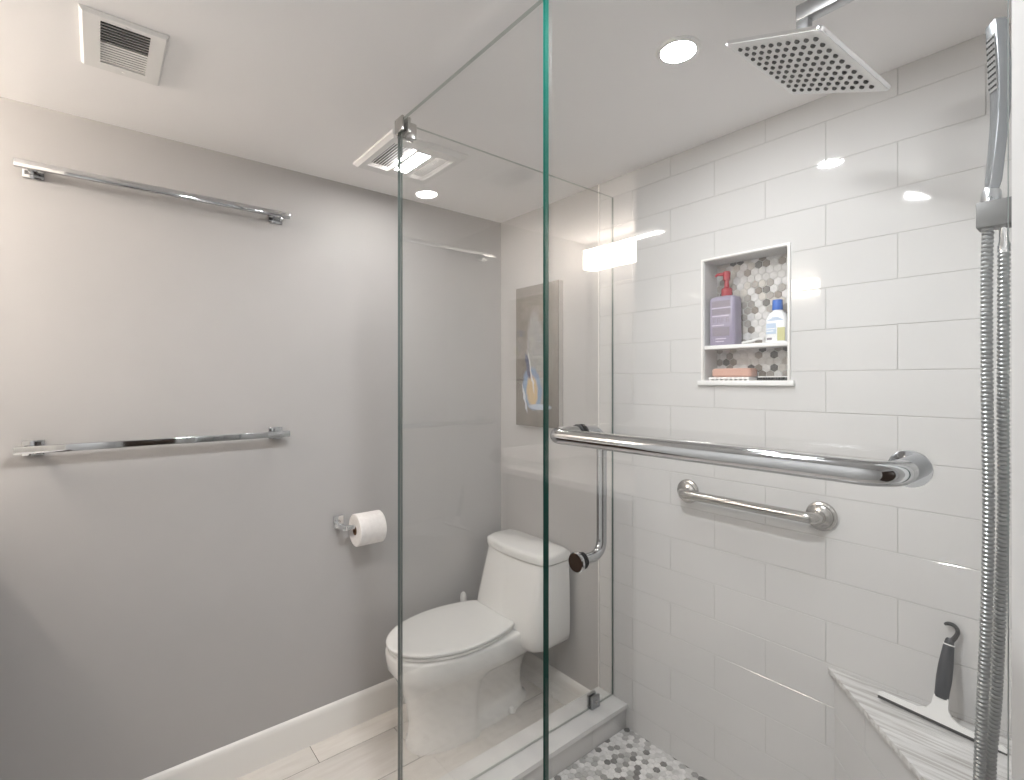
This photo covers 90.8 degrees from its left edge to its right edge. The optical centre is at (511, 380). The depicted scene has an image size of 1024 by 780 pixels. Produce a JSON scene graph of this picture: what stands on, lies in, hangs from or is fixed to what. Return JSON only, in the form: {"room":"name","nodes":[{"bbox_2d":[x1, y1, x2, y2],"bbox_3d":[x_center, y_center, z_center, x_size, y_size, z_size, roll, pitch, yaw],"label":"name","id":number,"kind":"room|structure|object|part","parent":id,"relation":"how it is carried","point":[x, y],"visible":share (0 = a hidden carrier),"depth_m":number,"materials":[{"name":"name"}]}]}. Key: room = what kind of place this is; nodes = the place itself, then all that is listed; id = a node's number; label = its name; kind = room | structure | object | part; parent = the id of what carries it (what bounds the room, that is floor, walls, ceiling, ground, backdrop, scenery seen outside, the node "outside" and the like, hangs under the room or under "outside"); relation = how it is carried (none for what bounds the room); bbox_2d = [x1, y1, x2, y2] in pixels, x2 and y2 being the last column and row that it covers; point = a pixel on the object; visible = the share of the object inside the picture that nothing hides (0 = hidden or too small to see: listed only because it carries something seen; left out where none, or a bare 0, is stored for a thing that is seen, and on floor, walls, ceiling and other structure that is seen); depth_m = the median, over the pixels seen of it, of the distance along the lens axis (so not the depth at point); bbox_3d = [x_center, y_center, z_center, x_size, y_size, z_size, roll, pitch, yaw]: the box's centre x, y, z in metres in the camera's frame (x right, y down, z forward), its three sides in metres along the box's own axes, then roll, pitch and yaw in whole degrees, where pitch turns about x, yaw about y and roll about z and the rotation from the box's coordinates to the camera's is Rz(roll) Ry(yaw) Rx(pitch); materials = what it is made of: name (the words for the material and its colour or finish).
{"room":"bathroom","nodes":[
{"label":"bathroom","id":0,"kind":"room"},
{"bbox_2d":[0,97,500,779],"bbox_3d":[-1.157,0.336,1.991,2.752,2.440,0.100,0,0,-39],"label":"wall","id":1,"kind":"structure","parent":0,"point":[163,607],"depth_m":1.92,"materials":[{"name":"grey paint"}]},
{"bbox_2d":[13,158,289,224],"bbox_3d":[-1.231,-0.670,1.820,0.803,0.048,0.070,0,0,-39],"label":"towel bar","id":2,"kind":"object","parent":1,"relation":"attached to","point":[30,169],"visible":1,"depth_m":1.73,"materials":[{"name":"silver metal"}]},
{"bbox_3d":[-1.516,-0.670,1.597,0.052,0.048,0.054,0,0,-39],"label":"post","id":3,"kind":"part","parent":2,"relation":"part of","materials":[{"name":"silver metal"}]},
{"bbox_3d":[-0.957,-0.670,2.056,0.052,0.048,0.054,0,0,-39],"label":"post","id":4,"kind":"part","parent":2,"relation":"part of","materials":[{"name":"silver metal"}]},
{"bbox_2d":[13,427,289,455],"bbox_3d":[-1.231,0.214,1.820,0.803,0.048,0.070,0,0,-39],"label":"towel bar","id":5,"kind":"object","parent":1,"relation":"attached to","point":[33,447],"visible":1,"depth_m":1.73,"materials":[{"name":"silver metal"}]},
{"bbox_3d":[-1.516,0.214,1.597,0.052,0.048,0.054,0,0,-39],"label":"post","id":6,"kind":"part","parent":5,"relation":"part of","materials":[{"name":"silver metal"}]},
{"bbox_3d":[-0.957,0.214,2.056,0.052,0.048,0.054,0,0,-39],"label":"post","id":7,"kind":"part","parent":5,"relation":"part of","materials":[{"name":"silver metal"}]},
{"bbox_2d":[142,678,405,779],"bbox_3d":[-0.852,1.486,2.168,2.055,0.139,0.014,0,0,-39],"label":"baseboard","id":8,"kind":"structure","parent":1,"relation":"attached to","point":[235,760],"depth_m":2.09,"materials":[{"name":"white paint"}]},
{"bbox_2d":[333,515,355,530],"bbox_3d":[-0.681,0.624,2.254,0.202,0.055,0.097,0,0,-39],"label":"toilet paper holder","id":9,"kind":"object","parent":1,"relation":"attached to","point":[338,521],"visible":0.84,"depth_m":2.21,"materials":[{"name":"silver metal"}]},
{"bbox_3d":[-0.770,0.624,2.238,0.045,0.055,0.010,0,0,-39],"label":"wall plate","id":10,"kind":"part","parent":9,"relation":"part of","materials":[{"name":"silver metal"}]},
{"bbox_3d":[-0.675,0.633,2.253,0.193,0.021,0.087,0,0,-39],"label":"arm","id":11,"kind":"part","parent":9,"relation":"part of","materials":[{"name":"silver metal"}]},
{"bbox_2d":[349,510,386,546],"bbox_3d":[-0.640,0.651,2.237,0.119,0.140,0.140,0,0,-39],"label":"toilet paper roll","id":12,"kind":"object","parent":9,"relation":"hanging from","point":[371,526],"visible":0.94,"depth_m":2.19,"materials":[{"name":"white paper"}]},
{"bbox_2d":[236,675,563,779],"bbox_3d":[-0.135,1.606,0.745,2.952,0.100,3.323,0,0,-39],"label":"floor","id":13,"kind":"structure","parent":0,"point":[368,750],"depth_m":2.11,"materials":[{"name":"grey tile"}]},
{"bbox_2d":[460,591,466,601],"bbox_3d":[-0.251,1.321,2.599,0.074,0.470,0.074,0,0,-39],"label":"toilet brush","id":14,"kind":"object","parent":13,"relation":"on","point":[463,597],"visible":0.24,"depth_m":2.59,"materials":[{"name":"white plastic"}]},
{"bbox_2d":[385,529,569,755],"bbox_3d":[-0.173,1.175,2.308,0.808,0.763,0.475,0,0,-39],"label":"toilet","id":15,"kind":"object","parent":13,"relation":"on","point":[462,661],"visible":0.98,"depth_m":2.26,"materials":[{"name":"white ceramic"}]},
{"bbox_3d":[-0.294,1.123,2.250,0.533,0.013,0.400,0,0,-39],"label":"seat","id":16,"kind":"part","parent":15,"relation":"part of","materials":[{"name":"white plastic"}]},
{"bbox_3d":[-0.294,1.104,2.250,0.547,0.016,0.412,0,0,-39],"label":"seat lid","id":17,"kind":"part","parent":15,"relation":"part of","materials":[{"name":"white plastic"}]},
{"bbox_3d":[-0.195,1.345,2.331,0.796,0.421,0.402,0,0,-39],"label":"bowl","id":18,"kind":"part","parent":15,"relation":"part of","materials":[{"name":"white ceramic"}]},
{"bbox_3d":[0.035,1.041,2.470,0.272,0.394,0.462,0,0,-39],"label":"tank","id":19,"kind":"part","parent":15,"relation":"part of","materials":[{"name":"white ceramic"}]},
{"bbox_3d":[0.062,0.817,2.493,0.210,0.047,0.458,0,0,-39],"label":"tank lid","id":20,"kind":"part","parent":15,"relation":"part of","materials":[{"name":"white ceramic"}]},
{"bbox_2d":[437,687,627,779],"bbox_3d":[0.420,1.464,1.367,1.101,0.184,1.438,0,0,-39],"label":"curb","id":21,"kind":"object","parent":13,"relation":"on","point":[575,729],"visible":0.94,"depth_m":1.93,"materials":[{"name":"white stone"}]},
{"bbox_2d":[395,0,544,779],"bbox_3d":[-0.129,0.281,1.327,0.063,2.175,0.670,0,0,-39],"label":"panel","id":22,"kind":"object","parent":21,"relation":"on","point":[409,130],"visible":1,"depth_m":1.56,"materials":[{"name":"clear glass"}]},
{"bbox_2d":[401,131,612,779],"bbox_3d":[0.050,0.285,1.886,1.012,2.174,0.036,0,0,-39],"label":"panel","id":23,"kind":"object","parent":21,"relation":"on","point":[593,699],"visible":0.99,"depth_m":1.57,"materials":[{"name":"clear glass"}]},
{"bbox_2d":[0,0,1011,222],"bbox_3d":[-0.135,-0.934,0.745,2.952,0.100,3.323,0,0,-39],"label":"ceiling","id":24,"kind":"structure","parent":0,"point":[309,87],"depth_m":1.48,"materials":[{"name":"white paint"}]},
{"bbox_2d":[79,3,169,85],"bbox_3d":[-1.032,-0.878,1.343,0.177,0.012,0.274,0,0,-39],"label":"ceiling vent","id":25,"kind":"object","parent":24,"relation":"in","point":[105,37],"visible":1,"depth_m":1.32,"materials":[{"name":"white plastic"}]},
{"bbox_2d":[353,129,467,184],"bbox_3d":[-0.406,-0.874,2.009,0.322,0.020,0.350,0,0,-39],"label":"exhaust fan","id":26,"kind":"object","parent":24,"relation":"attached to","point":[428,156],"visible":0.98,"depth_m":1.97,"materials":[{"name":"white plastic"}]},
{"bbox_2d":[368,143,414,170],"bbox_3d":[-0.469,-0.874,1.957,0.090,0.019,0.240,0,0,-39],"label":"grille","id":27,"kind":"object","parent":26,"relation":"attached to","point":[387,156],"depth_m":1.96,"materials":[{"name":"white plastic"}]},
{"bbox_2d":[409,157,451,180],"bbox_3d":[-0.336,-0.874,2.066,0.072,0.019,0.240,0,0,-39],"label":"grille","id":28,"kind":"object","parent":26,"relation":"attached to","point":[433,163],"depth_m":2.06,"materials":[{"name":"white plastic"}]},
{"bbox_2d":[656,35,700,64],"bbox_3d":[0.444,-0.881,1.349,0.116,0.006,0.116,0,0,-39],"label":"recessed light","id":29,"kind":"object","parent":24,"relation":"in","point":[681,49],"visible":1,"depth_m":1.34,"materials":[{"name":"white plastic"}]},
{"bbox_2d":[550,727,706,779],"bbox_3d":[0.430,1.515,1.367,1.091,0.082,1.424,0,0,-39],"label":"floor","id":30,"kind":"structure","parent":0,"point":[626,755],"depth_m":1.94,"materials":[{"name":"grey tile"}]},
{"bbox_2d":[828,667,1011,779],"bbox_3d":[0.922,1.179,1.184,0.555,0.595,0.511,0,0,-39],"label":"bench","id":31,"kind":"object","parent":30,"relation":"on","point":[876,739],"visible":0.94,"depth_m":1.30,"materials":[{"name":"grey stone"}]},
{"bbox_2d":[878,621,1007,755],"bbox_3d":[1.114,0.759,1.311,0.086,0.252,0.256,0,0,-39],"label":"squeegee","id":32,"kind":"object","parent":31,"relation":"on","point":[937,712],"visible":1,"depth_m":1.30,"materials":[{"name":"white plastic"}]},
{"bbox_3d":[1.086,0.872,1.288,0.006,0.026,0.256,0,0,-38],"label":"rubber blade","id":33,"kind":"part","parent":32,"relation":"part of","materials":[{"name":"white"}]},
{"bbox_2d":[501,23,1011,779],"bbox_3d":[0.635,0.336,2.070,0.122,2.440,2.252,0,0,-39],"label":"wall","id":34,"kind":"structure","parent":0,"point":[729,624],"depth_m":1.66,"materials":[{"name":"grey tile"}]},
{"bbox_2d":[516,280,562,428],"bbox_3d":[0.134,-0.128,2.560,0.031,0.717,0.317,0,0,-39],"label":"canvas painting","id":35,"kind":"object","parent":34,"relation":"attached to","point":[529,300],"visible":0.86,"depth_m":2.55,"materials":[{"name":"fabric"}]},
{"bbox_2d":[520,651,589,705],"bbox_3d":[0.160,1.486,2.543,0.014,0.139,0.718,0,0,-39],"label":"baseboard","id":36,"kind":"structure","parent":34,"relation":"attached to","point":[562,688],"depth_m":2.48,"materials":[{"name":"white paint"}]},
{"bbox_2d":[598,184,599,686],"bbox_3d":[0.390,0.266,2.270,0.006,2.300,0.004,0,0,-39],"label":"trim","id":37,"kind":"structure","parent":34,"relation":"attached to","point":[598,184],"depth_m":2.27,"materials":[{"name":"white paint"}]},
{"bbox_2d":[697,242,794,385],"bbox_3d":[0.846,-0.217,1.793,0.126,0.466,0.338,0,0,-39],"label":"shower niche","id":38,"kind":"object","parent":34,"relation":"attached to","point":[759,277],"visible":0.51,"depth_m":1.81,"materials":[{"name":"grey tile"}]},
{"bbox_2d":[710,271,741,345],"bbox_3d":[0.785,-0.266,1.859,0.067,0.272,0.098,0,0,-39],"label":"pump bottle","id":39,"kind":"object","parent":38,"relation":"on","point":[725,309],"visible":0.96,"depth_m":1.83,"materials":[{"name":"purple plastic"}]},
{"bbox_2d":[709,377,756,379],"bbox_3d":[0.802,-0.008,1.836,0.069,0.012,0.150,0,0,-39],"label":"soap dish","id":40,"kind":"object","parent":38,"relation":"on","point":[710,378],"visible":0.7,"depth_m":1.80,"materials":[{"name":"white plastic"}]},
{"bbox_2d":[712,368,756,376],"bbox_3d":[0.807,-0.030,1.833,0.060,0.031,0.146,0,0,-39],"label":"soap bar","id":41,"kind":"object","parent":40,"relation":"on","point":[725,372],"visible":0.95,"depth_m":1.80,"materials":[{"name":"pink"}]},
{"bbox_2d":[704,341,786,350],"bbox_3d":[0.842,-0.123,1.792,0.094,0.014,0.292,0,0,-39],"label":"shelf","id":42,"kind":"object","parent":38,"relation":"attached to","point":[756,345],"depth_m":1.79,"materials":[{"name":"white stone"}]},
{"bbox_3d":[0.838,0.007,1.787,0.106,0.018,0.338,0,0,-39],"label":"sill","id":43,"kind":"part","parent":38,"relation":"part of","materials":[{"name":"white stone"}]},
{"bbox_2d":[741,338,764,343],"bbox_3d":[0.850,-0.142,1.784,0.078,0.022,0.026,0,0,9],"label":"razor","id":44,"kind":"object","parent":38,"relation":"on","point":[756,339],"visible":1,"depth_m":1.78,"materials":[{"name":"white plastic"}]},
{"bbox_2d":[757,376,786,379],"bbox_3d":[0.895,-0.009,1.723,0.040,0.014,0.103,0,0,-39],"label":"comb","id":45,"kind":"object","parent":38,"relation":"on","point":[758,377],"visible":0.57,"depth_m":1.71,"materials":[{"name":"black plastic"}]},
{"bbox_2d":[765,299,786,341],"bbox_3d":[0.904,-0.203,1.719,0.043,0.146,0.072,0,0,-39],"label":"lotion bottle","id":46,"kind":"object","parent":38,"relation":"on","point":[776,321],"visible":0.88,"depth_m":1.70,"materials":[{"name":"white plastic"}]},
{"bbox_2d":[677,479,837,530],"bbox_3d":[0.789,0.420,1.726,0.075,0.090,0.549,0,0,-39],"label":"grab bar","id":47,"kind":"object","parent":34,"relation":"attached to","point":[822,516],"visible":1,"depth_m":1.62,"materials":[{"name":"silver metal"}]},
{"bbox_2d":[1012,0,1023,779],"bbox_3d":[1.250,0.336,0.491,1.175,2.440,0.973,0,0,-39],"label":"wall","id":48,"kind":"structure","parent":0,"point":[1017,5],"depth_m":0.49,"materials":[{"name":"white paint"}]},
{"bbox_2d":[545,0,1008,779],"bbox_3d":[0.286,0.279,0.778,0.166,2.162,0.694,0,0,-39],"label":"shower door","id":49,"kind":"structure","parent":48,"relation":"attached to","point":[906,468],"depth_m":0.74,"materials":[{"name":"clear glass"}]},
{"bbox_2d":[579,424,588,431],"bbox_3d":[0.137,0.100,0.985,0.003,0.033,0.033,0,0,-39],"label":"washer","id":50,"kind":"object","parent":49,"relation":"in","point":[583,427],"depth_m":0.98,"materials":[{"name":"silver metal"}]},
{"bbox_2d":[579,552,588,568],"bbox_3d":[0.137,0.350,0.985,0.003,0.033,0.033,0,0,-39],"label":"washer","id":51,"kind":"object","parent":49,"relation":"in","point":[585,557],"depth_m":0.98,"materials":[{"name":"silver metal"}]},
{"bbox_3d":[0.163,0.225,1.006,0.068,0.271,0.021,0,0,-39],"label":"pull handle","id":52,"kind":"part","parent":49,"relation":"part of","materials":[{"name":"silver metal"}]},
{"bbox_2d":[726,0,890,93],"bbox_3d":[0.671,-0.702,0.967,0.248,0.218,0.477,0,0,-24],"label":"shower","id":53,"kind":"object","parent":48,"relation":"attached to","point":[807,58],"visible":1,"depth_m":1.05,"materials":[{"name":"silver metal"}]},
{"bbox_3d":[0.734,-0.751,0.939,0.028,0.094,0.376,0,0,-39],"label":"arm","id":54,"kind":"part","parent":53,"relation":"part of","materials":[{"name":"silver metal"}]},
{"bbox_2d":[973,17,1011,779],"bbox_3d":[0.740,0.130,0.754,0.056,1.344,0.080,0,0,-39],"label":"shower","id":55,"kind":"object","parent":48,"relation":"attached to","point":[992,209],"visible":0.98,"depth_m":0.76,"materials":[{"name":"grey metal"}]}
]}

